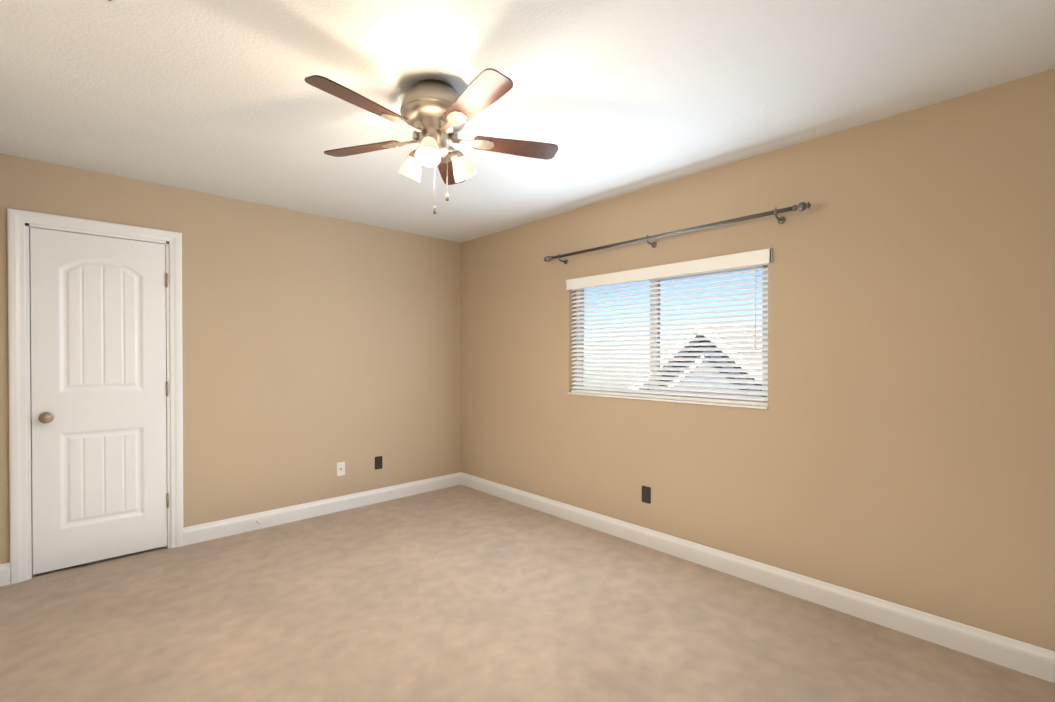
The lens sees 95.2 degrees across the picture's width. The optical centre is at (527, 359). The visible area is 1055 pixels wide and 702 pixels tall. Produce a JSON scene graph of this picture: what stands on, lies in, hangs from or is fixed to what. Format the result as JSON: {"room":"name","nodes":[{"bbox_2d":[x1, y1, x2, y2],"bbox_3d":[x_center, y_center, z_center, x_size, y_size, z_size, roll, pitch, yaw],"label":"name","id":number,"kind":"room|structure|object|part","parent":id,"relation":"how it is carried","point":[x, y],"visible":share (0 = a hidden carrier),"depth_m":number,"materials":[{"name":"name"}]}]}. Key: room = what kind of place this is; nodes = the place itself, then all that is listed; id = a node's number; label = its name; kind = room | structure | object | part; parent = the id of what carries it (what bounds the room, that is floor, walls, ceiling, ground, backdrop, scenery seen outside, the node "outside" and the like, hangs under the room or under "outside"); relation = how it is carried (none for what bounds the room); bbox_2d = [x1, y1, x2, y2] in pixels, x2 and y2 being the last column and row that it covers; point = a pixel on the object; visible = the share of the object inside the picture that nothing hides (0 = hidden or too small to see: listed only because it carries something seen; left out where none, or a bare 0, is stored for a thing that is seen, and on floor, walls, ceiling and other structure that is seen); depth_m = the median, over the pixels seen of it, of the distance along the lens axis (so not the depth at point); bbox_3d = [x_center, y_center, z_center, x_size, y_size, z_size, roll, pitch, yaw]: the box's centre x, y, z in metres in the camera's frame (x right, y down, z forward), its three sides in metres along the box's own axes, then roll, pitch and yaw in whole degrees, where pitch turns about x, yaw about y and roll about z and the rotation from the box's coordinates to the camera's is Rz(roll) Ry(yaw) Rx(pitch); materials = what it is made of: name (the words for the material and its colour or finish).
{"room":"empty bedroom","nodes":[
{"label":"empty bedroom","id":0,"kind":"room"},
{"bbox_2d":[0,153,460,563],"bbox_3d":[-1.941,0.051,3.848,3.600,2.470,0.140,0,1,-43],"label":"wall","id":1,"kind":"structure","parent":0,"point":[316,349],"depth_m":3.80,"materials":[{"name":"paint"}]},
{"bbox_2d":[7,208,183,583],"bbox_3d":[-2.735,0.211,3.102,0.820,2.162,0.170,0,1,-43],"label":"door frame","id":2,"kind":"structure","parent":1,"relation":"attached to","point":[20,223],"depth_m":2.83,"materials":[{"name":"paint"}]},
{"bbox_2d":[30,227,168,574],"bbox_3d":[-2.672,0.246,3.049,0.658,2.053,0.106,0,1,-43],"label":"door","id":3,"kind":"structure","parent":1,"relation":"in","point":[98,392],"depth_m":3.04,"materials":[{"name":"paint"}]},
{"bbox_3d":[-2.651,0.212,3.047,0.629,1.604,0.073,0,1,-43],"label":"door hardware","id":4,"kind":"part","parent":3,"relation":"part of","materials":[{"name":"silver metal"}]},
{"bbox_2d":[183,472,459,545],"bbox_3d":[-1.538,1.223,4.129,2.320,0.122,0.015,0,1,-43],"label":"baseboard","id":5,"kind":"structure","parent":1,"relation":"attached to","point":[241,524],"depth_m":3.90,"materials":[{"name":"paint"}]},
{"bbox_2d":[337,462,344,475],"bbox_3d":[-1.580,0.929,4.084,0.070,0.114,0.018,0,1,-43],"label":"electrical outlet","id":6,"kind":"object","parent":1,"relation":"attached to","point":[340,468],"visible":1,"depth_m":4.08,"materials":[{"name":"white plastic"}]},
{"bbox_2d":[375,456,381,469],"bbox_3d":[-1.335,0.927,4.320,0.070,0.114,0.009,0,1,-43],"label":"electrical outlet","id":7,"kind":"object","parent":1,"relation":"attached to","point":[378,462],"visible":1,"depth_m":4.32,"materials":[{"name":"black plastic"}]},
{"bbox_2d":[0,485,1054,701],"bbox_3d":[-0.287,1.349,2.091,3.600,0.100,4.980,0,1,-43],"label":"floor","id":8,"kind":"structure","parent":0,"point":[459,593],"depth_m":2.33,"materials":[{"name":"carpet"}]},
{"bbox_2d":[0,0,1054,242],"bbox_3d":[-0.287,-1.221,2.072,3.600,0.100,4.980,0,1,-43],"label":"ceiling","id":9,"kind":"structure","parent":0,"point":[612,98],"depth_m":2.04,"materials":[{"name":"paint"}]},
{"bbox_2d":[305,68,557,213],"bbox_3d":[-0.405,-0.897,2.068,1.082,0.548,1.078,0,1,-43],"label":"fan","id":10,"kind":"object","parent":9,"relation":"hanging from","point":[436,116],"visible":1,"depth_m":2.00,"materials":[{"name":"brown wood"}]},
{"bbox_3d":[-0.599,-0.976,1.843,0.115,0.043,0.490,0,1,37],"label":"blade","id":11,"kind":"part","parent":10,"relation":"part of","materials":[{"name":"brown wood"}]},
{"bbox_3d":[-0.709,-0.978,2.203,0.490,0.043,0.115,0,0,19],"label":"blade","id":12,"kind":"part","parent":10,"relation":"part of","materials":[{"name":"brown wood"}]},
{"bbox_3d":[-0.516,-0.867,2.161,0.106,0.102,0.106,11,19,-44],"label":"lamp shade","id":13,"kind":"part","parent":10,"relation":"part of","materials":[{"name":"white glass"}]},
{"bbox_3d":[-0.404,-0.865,1.974,0.106,0.102,0.106,22,-34,-38],"label":"lamp shade","id":14,"kind":"part","parent":10,"relation":"part of","materials":[{"name":"white glass"}]},
{"bbox_3d":[-0.404,-0.876,1.979,0.037,0.050,0.038,22,-34,-38],"label":"bulb","id":15,"kind":"part","parent":10,"relation":"part of","materials":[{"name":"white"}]},
{"bbox_3d":[-0.406,-1.021,2.098,0.289,0.299,0.289,0,1,-43],"label":"motor","id":16,"kind":"part","parent":10,"relation":"part of","materials":[{"name":"silver metal"}]},
{"bbox_3d":[-0.400,-0.980,2.419,0.115,0.043,0.490,0,0,1],"label":"blade","id":17,"kind":"part","parent":10,"relation":"part of","materials":[{"name":"brown wood"}]},
{"bbox_3d":[-0.298,-0.867,2.164,0.106,0.102,0.106,-8,21,48],"label":"lamp shade","id":18,"kind":"part","parent":10,"relation":"part of","materials":[{"name":"white glass"}]},
{"bbox_3d":[-0.223,-0.976,1.836,0.115,0.043,0.490,0,1,-35],"label":"blade","id":19,"kind":"part","parent":10,"relation":"part of","materials":[{"name":"brown wood"}]},
{"bbox_3d":[-0.100,-0.978,2.192,0.490,0.043,0.115,0,0,-17],"label":"blade","id":20,"kind":"part","parent":10,"relation":"part of","materials":[{"name":"brown wood"}]},
{"bbox_2d":[461,68,1054,651],"bbox_3d":[1.024,0.056,3.213,0.140,2.470,4.840,0,1,-43],"label":"wall","id":21,"kind":"structure","parent":0,"point":[895,442],"depth_m":2.45,"materials":[{"name":"paint"}]},
{"bbox_2d":[642,485,650,503],"bbox_3d":[0.819,0.935,3.329,0.009,0.114,0.070,0,1,-43],"label":"electrical outlet","id":22,"kind":"object","parent":21,"relation":"attached to","point":[646,494],"visible":1,"depth_m":3.32,"materials":[{"name":"black plastic"}]},
{"bbox_2d":[568,265,767,408],"bbox_3d":[0.897,-0.170,3.338,0.152,0.900,1.520,0,1,-43],"label":"window","id":23,"kind":"structure","parent":21,"relation":"in","point":[699,402],"depth_m":3.32,"materials":[{"name":"white plastic"}]},
{"bbox_2d":[565,248,772,405],"bbox_3d":[0.871,-0.183,3.314,0.089,0.898,1.570,0,1,-43],"label":"window blinds","id":24,"kind":"object","parent":23,"relation":"attached to","point":[762,257],"visible":0.85,"depth_m":3.19,"materials":[{"name":"white plastic"}]},
{"bbox_2d":[544,202,810,263],"bbox_3d":[0.827,-0.796,3.235,0.108,0.074,1.954,0,1,-43],"label":"curtain rod","id":25,"kind":"object","parent":21,"relation":"attached to","point":[801,206],"visible":1,"depth_m":2.96,"materials":[{"name":"grey metal"}]},
{"bbox_2d":[460,472,1054,682],"bbox_3d":[0.920,1.230,3.220,0.015,0.122,4.700,0,1,-43],"label":"baseboard","id":26,"kind":"structure","parent":21,"relation":"attached to","point":[1025,658],"depth_m":2.54,"materials":[{"name":"paint"}]},
{"label":"outside","id":27,"kind":"structure","parent":0,"visible":0},
{"bbox_2d":[629,324,761,390],"bbox_3d":[6.771,1.842,12.334,9.720,5.160,9.700,0,1,-43],"label":"house","id":28,"kind":"structure","parent":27,"point":[723,330],"depth_m":9.24,"materials":[{"name":"white"}]}
]}

